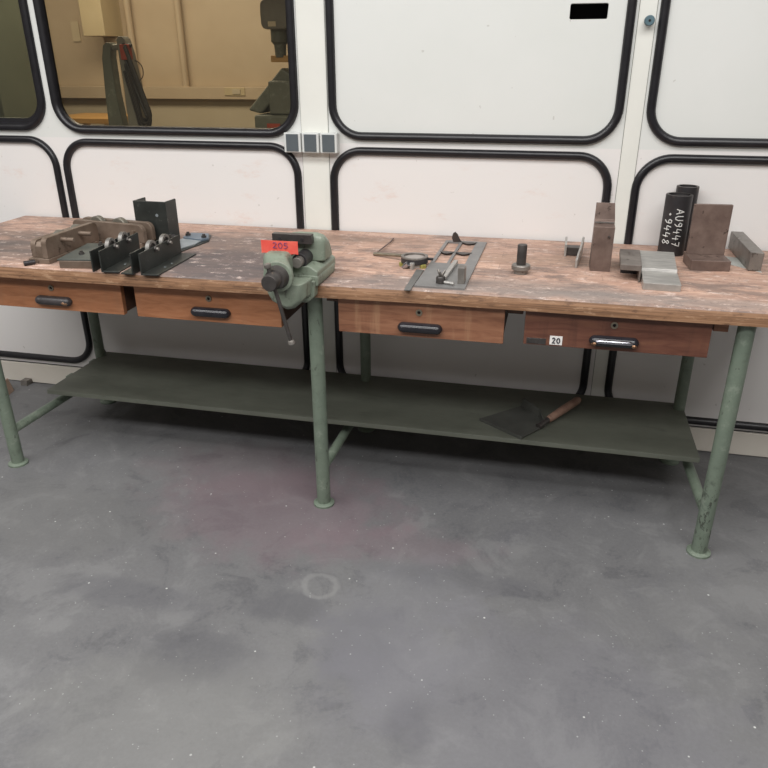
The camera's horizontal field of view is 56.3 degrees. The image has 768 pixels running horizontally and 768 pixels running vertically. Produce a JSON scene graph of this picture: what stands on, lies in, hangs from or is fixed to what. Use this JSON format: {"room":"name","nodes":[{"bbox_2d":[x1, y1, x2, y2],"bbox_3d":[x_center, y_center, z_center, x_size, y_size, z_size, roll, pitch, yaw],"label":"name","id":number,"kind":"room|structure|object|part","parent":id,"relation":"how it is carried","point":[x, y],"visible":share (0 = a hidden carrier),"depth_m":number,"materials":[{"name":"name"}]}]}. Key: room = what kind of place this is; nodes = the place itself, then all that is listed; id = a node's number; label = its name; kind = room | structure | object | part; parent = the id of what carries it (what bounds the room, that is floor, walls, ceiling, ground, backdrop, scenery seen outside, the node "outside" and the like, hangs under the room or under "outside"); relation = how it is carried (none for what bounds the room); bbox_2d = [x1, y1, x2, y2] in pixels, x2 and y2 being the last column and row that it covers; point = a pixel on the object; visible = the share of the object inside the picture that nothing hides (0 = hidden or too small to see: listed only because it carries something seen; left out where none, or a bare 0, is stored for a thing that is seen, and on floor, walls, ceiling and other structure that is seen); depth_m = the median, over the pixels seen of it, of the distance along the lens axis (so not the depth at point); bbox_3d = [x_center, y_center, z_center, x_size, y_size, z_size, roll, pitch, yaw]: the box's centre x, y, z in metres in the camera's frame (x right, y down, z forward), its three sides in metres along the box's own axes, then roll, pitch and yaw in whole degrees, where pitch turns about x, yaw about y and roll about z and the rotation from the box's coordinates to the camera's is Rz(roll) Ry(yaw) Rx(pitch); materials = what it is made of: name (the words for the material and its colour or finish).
{"room":"metalworking workshop","nodes":[
{"label":"metalworking workshop","id":0,"kind":"room"},
{"bbox_2d":[44,0,288,101],"bbox_3d":[-1.130,-2.913,6.543,8.000,2.900,0.100,5,25,12],"label":"wall","id":1,"kind":"structure","parent":0,"point":[227,44],"depth_m":6.59,"materials":[{"name":"beige paint"}]},
{"bbox_2d":[70,21,80,41],"bbox_3d":[-2.897,-3.313,6.752,0.080,0.170,0.008,5,25,12],"label":"notice","id":2,"kind":"object","parent":1,"relation":"attached to","point":[74,24],"visible":1,"depth_m":6.75,"materials":[{"name":"beige paper"}]},
{"bbox_2d":[78,0,122,36],"bbox_3d":[-2.562,-3.706,6.325,0.220,1.165,0.300,5,25,12],"label":"duct","id":3,"kind":"object","parent":1,"relation":"attached to","point":[99,18],"visible":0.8,"depth_m":6.40,"materials":[{"name":"beige paint"}]},
{"bbox_2d":[107,37,128,123],"bbox_3d":[-2.494,-2.442,6.995,0.100,1.680,0.100,5,25,12],"label":"trim","id":4,"kind":"structure","parent":1,"relation":"attached to","point":[109,39],"depth_m":6.71,"materials":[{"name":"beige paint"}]},
{"bbox_2d":[123,0,138,67],"bbox_3d":[-2.332,-3.556,6.458,0.059,1.610,0.059,5,25,12],"label":"pipe","id":5,"kind":"object","parent":1,"relation":"attached to","point":[126,3],"visible":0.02,"depth_m":6.55,"materials":[{"name":"beige metal"}]},
{"bbox_2d":[60,86,265,99],"bbox_3d":[-1.151,-2.653,6.557,7.800,0.105,0.065,5,25,12],"label":"duct","id":6,"kind":"object","parent":1,"relation":"attached to","point":[251,93],"visible":0.13,"depth_m":6.70,"materials":[{"name":"beige paint"}]},
{"bbox_2d":[224,88,244,95],"bbox_3d":[-1.365,-2.670,6.560,0.200,0.068,0.014,5,25,12],"label":"power socket","id":7,"kind":"object","parent":6,"relation":"attached to","point":[228,91],"visible":1,"depth_m":6.56,"materials":[{"name":"beige paint"}]},
{"bbox_2d":[232,89,239,93],"bbox_3d":[-1.348,-2.667,6.553,0.080,0.044,0.007,5,25,12],"label":"outlet","id":8,"kind":"object","parent":7,"relation":"attached to","point":[234,91],"depth_m":6.55,"materials":[{"name":"beige plastic"}]},
{"bbox_2d":[62,100,268,127],"bbox_3d":[-1.140,-2.084,6.857,8.000,1.130,0.015,5,25,12],"label":"baseboard","id":9,"kind":"structure","parent":1,"relation":"attached to","point":[164,113],"depth_m":6.81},
{"bbox_2d":[173,0,189,86],"bbox_3d":[-1.845,-3.506,6.356,0.059,1.620,0.059,5,25,12],"label":"pipe","id":10,"kind":"object","parent":1,"relation":"attached to","point":[177,4],"visible":1,"depth_m":6.52,"materials":[{"name":"beige metal"}]},
{"bbox_2d":[0,380,767,767],"bbox_3d":[-0.938,1.750,-0.118,12.000,0.100,7.821,5,25,12],"label":"floor","id":11,"kind":"structure","parent":0,"point":[175,591],"depth_m":2.16,"materials":[{"name":"grey concrete"}]},
{"bbox_2d":[5,378,13,394],"bbox_3d":[-1.915,0.023,3.502,0.162,0.066,0.100,-1,24,-1],"label":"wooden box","id":12,"kind":"object","parent":11,"relation":"on","point":[9,386],"visible":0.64,"depth_m":3.53,"materials":[{"name":"red wood"}]},
{"bbox_2d":[21,378,32,385],"bbox_3d":[-1.805,-0.012,3.626,0.036,0.026,0.044,5,25,12],"label":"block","id":13,"kind":"object","parent":11,"relation":"on","point":[26,381],"visible":1,"depth_m":3.61,"materials":[{"name":"grey metal"}]},
{"bbox_2d":[0,216,767,558],"bbox_3d":[-0.153,-0.102,2.741,3.200,0.908,0.772,5,25,12],"label":"workbench","id":14,"kind":"object","parent":11,"relation":"on","point":[565,305],"depth_m":2.49,"materials":[{"name":"brown wood"}]},
{"bbox_3d":[-1.485,-0.048,2.750,0.049,0.800,0.049,5,25,12],"label":"leg","id":15,"kind":"part","parent":14,"relation":"part of","materials":[{"name":"green paint"}]},
{"bbox_2d":[23,259,35,265],"bbox_3d":[-1.216,-0.416,2.464,0.036,0.017,0.017,-18,30,-35],"label":"tube","id":16,"kind":"object","parent":14,"relation":"on","point":[28,262],"visible":1,"depth_m":2.46,"materials":[{"name":"black metal"}]},
{"bbox_3d":[-1.162,-0.290,2.519,0.142,0.033,0.025,5,25,12],"label":"handle","id":17,"kind":"part","parent":14,"relation":"part of","materials":[{"name":"black metal"}]},
{"bbox_2d":[29,222,98,263],"bbox_3d":[-1.132,-0.515,2.594,0.129,0.089,0.301,6,25,13],"label":"stand","id":18,"kind":"object","parent":14,"relation":"on","point":[46,249],"visible":0.98,"depth_m":2.53,"materials":[{"name":"brown metal"}]},
{"bbox_3d":[-1.179,-0.525,2.611,0.020,0.059,0.285,6,25,13],"label":"cheek plate","id":19,"kind":"part","parent":18,"relation":"part of","materials":[{"name":"brown metal"}]},
{"bbox_3d":[-1.156,-0.482,2.610,0.082,0.017,0.291,6,25,13],"label":"plate","id":20,"kind":"part","parent":18,"relation":"part of","materials":[{"name":"brown metal"}]},
{"bbox_3d":[-1.103,-0.409,2.728,0.530,0.114,0.470,5,25,12],"label":"drawer","id":21,"kind":"part","parent":14,"relation":"part of","materials":[{"name":"orange wood"}]},
{"bbox_2d":[57,241,104,268],"bbox_3d":[-1.029,-0.458,2.521,0.126,0.044,0.235,2,24,4],"label":"block","id":22,"kind":"object","parent":14,"relation":"on","point":[79,258],"visible":0.65,"depth_m":2.42,"materials":[{"name":"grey metal"}]},
{"bbox_3d":[-1.029,-0.464,2.519,0.126,0.005,0.233,2,24,4],"label":"plate","id":23,"kind":"part","parent":22,"relation":"part of","materials":[{"name":"grey paint"}]},
{"bbox_3d":[-1.323,-0.288,3.279,0.044,0.800,0.044,5,25,12],"label":"leg","id":24,"kind":"part","parent":14,"relation":"part of","materials":[{"name":"green paint"}]},
{"bbox_2d":[89,232,139,272],"bbox_3d":[-0.901,-0.468,2.486,0.093,0.091,0.285,3,25,7],"label":"guide","id":25,"kind":"object","parent":14,"relation":"on","point":[112,256],"visible":0.94,"depth_m":2.44,"materials":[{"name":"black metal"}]},
{"bbox_2d":[73,215,155,247],"bbox_3d":[-1.038,-0.589,2.748,0.334,0.097,0.089,9,26,19],"label":"stand","id":26,"kind":"object","parent":14,"relation":"on","point":[107,227],"visible":0.69,"depth_m":2.71,"materials":[{"name":"brown metal"}]},
{"bbox_3d":[-1.044,-0.583,2.730,0.330,0.066,0.020,9,26,19],"label":"cheek plate","id":27,"kind":"part","parent":26,"relation":"part of","materials":[{"name":"brown metal"}]},
{"bbox_3d":[-1.026,-0.602,2.772,0.330,0.066,0.020,9,26,19],"label":"cheek plate","id":28,"kind":"part","parent":26,"relation":"part of","materials":[{"name":"brown metal"}]},
{"bbox_3d":[-1.041,-0.556,2.771,0.324,0.017,0.078,9,26,19],"label":"plate","id":29,"kind":"part","parent":26,"relation":"part of","materials":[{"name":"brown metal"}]},
{"bbox_2d":[133,197,179,240],"bbox_3d":[-0.875,-0.631,2.766,0.138,0.156,0.079,6,25,14],"label":"channel","id":30,"kind":"object","parent":14,"relation":"on","point":[163,215],"visible":0.65,"depth_m":2.73,"materials":[{"name":"black metal"}]},
{"bbox_2d":[121,234,195,275],"bbox_3d":[-0.770,-0.454,2.454,0.133,0.091,0.285,5,25,11],"label":"guide","id":31,"kind":"object","parent":14,"relation":"on","point":[155,258],"visible":1,"depth_m":2.42,"materials":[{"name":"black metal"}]},
{"bbox_2d":[180,231,210,251],"bbox_3d":[-0.740,-0.550,2.745,0.118,0.026,0.270,5,25,12],"label":"plate","id":32,"kind":"object","parent":14,"relation":"on","point":[190,240],"visible":0.8,"depth_m":2.76,"materials":[{"name":"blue metal"}]},
{"bbox_3d":[-0.756,-0.529,2.714,0.091,0.005,0.149,5,25,12],"label":"plate","id":33,"kind":"part","parent":32,"relation":"part of","materials":[{"name":"grey metal"}]},
{"bbox_3d":[-0.728,-0.576,2.812,0.110,0.008,0.105,5,25,12],"label":"blue plate","id":34,"kind":"part","parent":32,"relation":"part of","materials":[{"name":"grey paint"}]},
{"bbox_3d":[-0.581,-0.236,2.394,0.142,0.033,0.025,5,25,12],"label":"handle","id":35,"kind":"part","parent":14,"relation":"part of","materials":[{"name":"black metal"}]},
{"bbox_3d":[-0.539,-0.356,2.607,0.526,0.115,0.470,5,25,12],"label":"drawer","id":36,"kind":"part","parent":14,"relation":"part of","materials":[{"name":"orange wood"}]},
{"bbox_2d":[261,231,334,345],"bbox_3d":[-0.279,-0.315,2.238,0.164,0.290,0.370,5,25,12],"label":"bench vise","id":37,"kind":"object","parent":14,"relation":"attached to","point":[290,280],"visible":0.95,"depth_m":2.18,"materials":[{"name":"green paint"}]},
{"bbox_3d":[-0.336,-0.340,2.069,0.022,0.018,0.021,5,25,12],"label":"handle","id":38,"kind":"part","parent":37,"relation":"part of","materials":[{"name":"grey metal"}]},
{"bbox_2d":[261,240,297,254],"bbox_3d":[-0.315,-0.410,2.162,0.117,0.042,0.006,5,25,12],"label":"number card","id":39,"kind":"object","parent":37,"relation":"attached to","point":[291,247],"visible":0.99,"depth_m":2.16,"materials":[{"name":"red paper"}]},
{"bbox_3d":[-0.305,-0.230,2.108,0.071,0.227,0.012,8,26,17],"label":"handle","id":40,"kind":"part","parent":37,"relation":"part of","materials":[{"name":"metal"}]},
{"bbox_3d":[-0.277,-0.124,2.146,0.022,0.019,0.021,5,25,12],"label":"handle","id":41,"kind":"part","parent":37,"relation":"part of","materials":[{"name":"grey metal"}]},
{"bbox_3d":[-0.282,-0.452,2.224,0.128,0.029,0.024,5,25,12],"label":"jaw plate","id":42,"kind":"part","parent":37,"relation":"part of","materials":[{"name":"metal"}]},
{"bbox_3d":[-0.222,0.069,2.479,0.049,0.800,0.049,5,25,12],"label":"leg","id":43,"kind":"part","parent":14,"relation":"part of","materials":[{"name":"green paint"}]},
{"bbox_3d":[-0.078,-0.173,3.012,0.044,0.800,0.044,5,25,12],"label":"leg","id":44,"kind":"part","parent":14,"relation":"part of","materials":[{"name":"green paint"}]},
{"bbox_2d":[47,352,699,462],"bbox_3d":[-0.112,0.059,2.931,2.560,0.018,0.441,5,25,12],"label":"shelf","id":45,"kind":"object","parent":14,"relation":"attached to","point":[631,427],"depth_m":2.88,"materials":[{"name":"green metal"}]},
{"bbox_2d":[0,216,767,327],"bbox_3d":[-0.154,-0.443,2.587,3.200,0.044,0.772,5,25,12],"label":"countertop","id":46,"kind":"structure","parent":14,"relation":"on","point":[231,261],"depth_m":2.34,"materials":[{"name":"brown wood"}]},
{"bbox_2d":[373,238,432,269],"bbox_3d":[0.035,-0.482,2.576,0.156,0.035,0.441,-8,26,-17],"label":"gauge","id":47,"kind":"object","parent":14,"relation":"on","point":[412,260],"visible":1,"depth_m":2.42,"materials":[{"name":"black metal"}]},
{"bbox_3d":[0.017,-0.454,2.523,0.134,0.025,0.013,17,30,33],"label":"handle","id":48,"kind":"part","parent":47,"relation":"part of","materials":[{"name":"gold metal"}]},
{"bbox_3d":[0.094,-0.331,2.279,0.026,0.004,0.233,5,25,12],"label":"flat strip","id":49,"kind":"part","parent":14,"relation":"part of","materials":[{"name":"grey metal"}]},
{"bbox_3d":[0.111,-0.172,2.246,0.142,0.033,0.025,5,25,12],"label":"handle","id":50,"kind":"part","parent":14,"relation":"part of","materials":[{"name":"black metal"}]},
{"bbox_3d":[0.164,-0.293,2.455,0.526,0.112,0.470,5,25,12],"label":"drawer","id":51,"kind":"part","parent":14,"relation":"part of","materials":[{"name":"brown wood"}]},
{"bbox_2d":[414,232,486,290],"bbox_3d":[0.241,-0.436,2.459,0.156,0.046,0.622,6,25,13],"label":"plate","id":52,"kind":"object","parent":14,"relation":"on","point":[427,279],"visible":0.94,"depth_m":2.40,"materials":[{"name":"metal"}]},
{"bbox_2d":[436,260,457,284],"bbox_3d":[0.215,-0.374,2.312,0.060,0.042,0.259,5,25,12],"label":"lever","id":53,"kind":"object","parent":52,"relation":"on","point":[441,277],"visible":1,"depth_m":2.22,"materials":[{"name":"metal"}]},
{"bbox_2d":[436,275,444,283],"bbox_3d":[0.175,-0.323,2.224,0.029,0.022,0.029,5,25,12],"label":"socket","id":54,"kind":"object","parent":53,"relation":"attached to","point":[440,279],"depth_m":2.21,"materials":[{"name":"metal"}]},
{"bbox_2d":[457,265,465,283],"bbox_3d":[0.241,-0.339,2.226,0.021,0.050,0.040,5,25,12],"label":"block","id":55,"kind":"object","parent":52,"relation":"on","point":[462,268],"visible":1,"depth_m":2.21,"materials":[{"name":"grey metal"}]},
{"bbox_2d":[511,243,530,274],"bbox_3d":[0.446,-0.406,2.330,0.061,0.095,0.061,5,25,12],"label":"stud","id":56,"kind":"object","parent":14,"relation":"on","point":[520,267],"visible":1,"depth_m":2.32,"materials":[{"name":"grey metal"}]},
{"bbox_2d":[479,397,580,439],"bbox_3d":[0.571,0.097,2.758,0.380,0.050,0.204,-19,31,-36],"label":"scoop","id":57,"kind":"object","parent":14,"relation":"on","point":[521,421],"visible":1,"depth_m":2.71,"materials":[{"name":"grey metal"}]},
{"bbox_3d":[0.507,0.121,2.712,0.211,0.045,0.204,-20,31,-36],"label":"blade","id":58,"kind":"part","parent":57,"relation":"part of","materials":[{"name":"grey metal"}]},
{"bbox_3d":[0.688,0.096,2.748,0.213,0.041,0.031,-22,32,-39],"label":"handle","id":59,"kind":"part","parent":57,"relation":"part of","materials":[{"name":"brown wood"}]},
{"bbox_3d":[0.649,-0.491,2.565,0.007,0.055,0.075,5,25,12],"label":"short plate","id":60,"kind":"part","parent":14,"relation":"part of","materials":[{"name":"metal"}]},
{"bbox_3d":[0.662,-0.461,2.495,0.067,0.058,0.234,5,25,12],"label":"clip bracket","id":61,"kind":"part","parent":14,"relation":"part of","materials":[{"name":"grey metal"}]},
{"bbox_3d":[0.680,-0.459,2.491,0.007,0.058,0.235,8,26,17],"label":"long plate","id":62,"kind":"part","parent":14,"relation":"part of","materials":[{"name":"metal"}]},
{"bbox_2d":[589,202,614,271],"bbox_3d":[0.719,-0.483,2.357,0.064,0.212,0.090,5,25,12],"label":"block","id":63,"kind":"object","parent":14,"relation":"on","point":[604,220],"visible":1,"depth_m":2.34,"materials":[{"name":"metal"}]},
{"bbox_3d":[0.679,-0.122,2.122,0.142,0.033,0.025,5,25,12],"label":"handle","id":64,"kind":"part","parent":14,"relation":"part of","materials":[{"name":"metal"}]},
{"bbox_3d":[0.736,-0.242,2.331,0.527,0.106,0.470,5,25,12],"label":"drawer","id":65,"kind":"part","parent":14,"relation":"part of","materials":[{"name":"red wood"}]},
{"bbox_2d":[619,249,641,281],"bbox_3d":[0.797,-0.387,2.334,0.064,0.054,0.210,7,25,15],"label":"rusty angle","id":66,"kind":"object","parent":14,"relation":"on","point":[630,260],"visible":1,"depth_m":2.29,"materials":[{"name":"grey metal"}]},
{"bbox_2d":[640,250,680,291],"bbox_3d":[0.875,-0.364,2.285,0.108,0.052,0.300,6,25,14],"label":"plate","id":67,"kind":"object","parent":14,"relation":"on","point":[659,269],"visible":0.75,"depth_m":2.26,"materials":[{"name":"metal"}]},
{"bbox_2d":[657,192,692,255],"bbox_3d":[1.026,-0.563,2.535,0.089,0.208,0.091,5,25,12],"label":"pipe","id":68,"kind":"object","parent":14,"relation":"on","point":[677,206],"visible":0.95,"depth_m":2.50,"materials":[{"name":"black metal"}]},
{"bbox_3d":[1.155,-0.058,2.747,0.044,0.800,0.044,5,25,12],"label":"leg","id":69,"kind":"part","parent":14,"relation":"part of","materials":[{"name":"green paint"}]},
{"bbox_2d":[676,184,699,250],"bbox_3d":[1.080,-0.601,2.596,0.076,0.225,0.076,5,25,12],"label":"pipe","id":70,"kind":"object","parent":14,"relation":"on","point":[686,188],"visible":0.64,"depth_m":2.54,"materials":[{"name":"black metal"}]},
{"bbox_2d":[683,204,733,271],"bbox_3d":[1.080,-0.486,2.374,0.124,0.200,0.115,4,25,8],"label":"plate","id":71,"kind":"object","parent":14,"relation":"on","point":[710,223],"visible":1,"depth_m":2.38,"materials":[{"name":"metal"}]},
{"bbox_3d":[1.038,0.186,2.208,0.049,0.800,0.049,5,25,12],"label":"leg","id":72,"kind":"part","parent":14,"relation":"part of","materials":[{"name":"green paint"}]},
{"bbox_2d":[726,256,761,272],"bbox_3d":[1.212,-0.408,2.441,0.092,0.002,0.205,5,25,12],"label":"sheet offcut","id":73,"kind":"object","parent":14,"relation":"on","point":[734,261],"visible":0.43,"depth_m":2.45,"materials":[{"name":"grey metal"}]},
{"bbox_2d":[728,231,764,270],"bbox_3d":[1.254,-0.469,2.500,0.041,0.060,0.352,5,25,12],"label":"bar","id":74,"kind":"object","parent":73,"relation":"on","point":[747,252],"visible":0.93,"depth_m":2.42,"materials":[{"name":"grey metal"}]},
{"bbox_2d":[0,0,767,457],"bbox_3d":[-0.048,-1.110,2.794,12.000,2.700,0.150,5,25,12],"label":"wall","id":75,"kind":"structure","parent":0,"point":[504,67],"depth_m":2.75,"materials":[{"name":"white paint"}]},
{"bbox_2d":[0,0,45,130],"bbox_3d":[-1.964,-1.604,2.978,1.104,1.037,0.041,5,25,12],"label":"window","id":76,"kind":"structure","parent":75,"relation":"in","point":[6,123],"depth_m":3.00,"materials":[{"name":"black rubber"}]},
{"bbox_2d":[0,135,91,363],"bbox_3d":[-1.956,-0.624,3.410,1.116,1.066,0.021,5,25,12],"label":"trim","id":77,"kind":"structure","parent":75,"relation":"attached to","point":[3,138],"depth_m":3.21,"materials":[{"name":"black rubber"}]},
{"bbox_2d":[32,0,298,136],"bbox_3d":[-0.865,-1.499,2.743,1.093,1.044,0.039,5,25,12],"label":"window","id":78,"kind":"structure","parent":75,"relation":"in","point":[66,120],"depth_m":2.91,"materials":[{"name":"black rubber"}]},
{"bbox_2d":[63,138,309,369],"bbox_3d":[-0.863,-0.519,3.177,1.089,1.062,0.021,5,25,12],"label":"trim","id":79,"kind":"structure","parent":75,"relation":"attached to","point":[75,145],"depth_m":2.98,"materials":[{"name":"black rubber"}]},
{"bbox_2d":[284,132,302,152],"bbox_3d":[-0.356,-0.954,2.834,0.069,0.074,0.038,5,25,12],"label":"switch box","id":80,"kind":"object","parent":75,"relation":"attached to","point":[292,140],"visible":0.94,"depth_m":2.82,"materials":[{"name":"grey plastic"}]},
{"bbox_2d":[302,132,319,152],"bbox_3d":[-0.284,-0.947,2.818,0.069,0.074,0.038,5,25,12],"label":"switch box","id":81,"kind":"object","parent":75,"relation":"attached to","point":[310,141],"visible":0.94,"depth_m":2.80,"materials":[{"name":"grey plastic"}]},
{"bbox_2d":[295,0,336,371],"bbox_3d":[-0.272,-1.151,2.747,0.113,2.585,0.006,5,25,12],"label":"wall post","id":82,"kind":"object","parent":75,"relation":"attached to","point":[310,14],"depth_m":2.79,"materials":[{"name":"white paint"}]},
{"bbox_2d":[320,133,339,153],"bbox_3d":[-0.212,-0.940,2.803,0.069,0.074,0.038,5,25,12],"label":"switch box","id":83,"kind":"object","parent":75,"relation":"attached to","point":[329,142],"visible":1,"depth_m":2.79,"materials":[{"name":"grey plastic"}]},
{"bbox_2d":[0,359,767,433],"bbox_3d":[-0.060,0.050,3.239,12.000,0.004,0.004,5,25,12],"label":"trim","id":84,"kind":"structure","parent":75,"relation":"attached to","point":[0,359],"depth_m":3.55,"materials":[{"name":"black rubber"}]},
{"bbox_2d":[1,360,767,456],"bbox_3d":[-0.060,0.100,3.260,12.000,0.102,0.013,5,25,12],"label":"baseboard","id":85,"kind":"structure","parent":75,"relation":"attached to","point":[742,443],"depth_m":2.97,"materials":[{"name":"paint"}]},
{"bbox_2d":[330,147,611,394],"bbox_3d":[0.313,-0.405,2.927,1.086,1.054,0.021,5,25,12],"label":"trim","id":86,"kind":"structure","parent":75,"relation":"attached to","point":[595,161],"depth_m":2.75,"materials":[{"name":"black rubber"}]},
{"bbox_2d":[325,0,637,144],"bbox_3d":[0.314,-1.383,2.483,1.091,1.049,0.021,5,25,12],"label":"trim","id":87,"kind":"structure","parent":75,"relation":"attached to","point":[609,128],"depth_m":2.65,"materials":[{"name":"black rubber"}]},
{"bbox_2d":[590,0,658,396],"bbox_3d":[0.885,-1.044,2.499,0.059,2.585,0.006,5,25,12],"label":"wall post","id":88,"kind":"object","parent":75,"relation":"attached to","point":[644,37],"depth_m":2.56,"materials":[{"name":"white paint"}]},
{"bbox_2d":[644,15,654,25],"bbox_3d":[0.886,-1.214,2.400,0.033,0.033,0.038,5,25,12],"label":"bolt","id":89,"kind":"object","parent":75,"relation":"attached to","point":[649,20],"visible":1,"depth_m":2.38,"materials":[{"name":"blue metal"}]},
{"bbox_2d":[604,154,767,431],"bbox_3d":[1.444,-0.298,2.685,1.102,1.056,0.021,5,25,12],"label":"trim","id":90,"kind":"structure","parent":75,"relation":"attached to","point":[669,158],"depth_m":2.62,"materials":[{"name":"black rubber"}]},
{"bbox_2d":[646,0,767,147],"bbox_3d":[1.452,-1.279,2.238,1.096,1.047,0.021,5,25,12],"label":"trim","id":91,"kind":"structure","parent":75,"relation":"attached to","point":[652,121],"depth_m":2.49,"materials":[{"name":"black rubber"}]},
{"bbox_3d":[-1.553,-0.787,5.492,8.000,0.098,3.869,5,25,12],"label":"floor","id":92,"kind":"structure","parent":0,"visible":0},
{"bbox_2d":[0,0,36,117],"bbox_3d":[-3.494,-2.246,5.699,1.470,2.400,0.512,5,25,12],"label":"storage cabinet","id":93,"kind":"object","parent":92,"relation":"on","point":[18,99],"visible":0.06,"depth_m":5.41,"materials":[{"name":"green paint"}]},
{"bbox_2d":[69,113,127,124],"bbox_3d":[-2.443,-1.795,6.317,0.620,1.060,0.600,5,25,12],"label":"side table","id":94,"kind":"object","parent":92,"relation":"on","point":[82,118],"visible":0.2,"depth_m":5.84,"materials":[{"name":"brown wood"}]},
{"bbox_2d":[102,36,151,125],"bbox_3d":[-1.559,-1.331,4.608,0.400,1.618,0.280,5,25,12],"label":"rack","id":95,"kind":"object","parent":92,"relation":"on","point":[139,113],"visible":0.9,"depth_m":4.35,"materials":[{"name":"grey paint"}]},
{"bbox_3d":[-1.662,-1.738,4.456,0.110,0.685,0.070,5,25,12],"label":"post","id":96,"kind":"part","parent":95,"relation":"part of","materials":[{"name":"green metal"}]},
{"bbox_3d":[-1.527,-1.737,4.413,0.110,0.718,0.075,5,25,12],"label":"post","id":97,"kind":"part","parent":95,"relation":"part of","materials":[{"name":"grey metal"}]},
{"bbox_2d":[249,0,289,127],"bbox_3d":[-0.527,-1.405,4.358,0.478,1.950,0.415,5,25,12],"label":"press","id":98,"kind":"object","parent":92,"relation":"on","point":[275,99],"visible":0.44,"depth_m":4.06,"materials":[{"name":"green paint"}]},
{"bbox_3d":[-0.632,-1.708,4.183,0.292,0.241,0.150,5,25,12],"label":"arm","id":99,"kind":"part","parent":98,"relation":"part of","materials":[{"name":"green paint"}]},
{"bbox_3d":[-0.584,-1.853,4.093,0.120,0.035,0.030,5,25,12],"label":"lever","id":100,"kind":"part","parent":98,"relation":"part of","materials":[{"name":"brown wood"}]}
]}

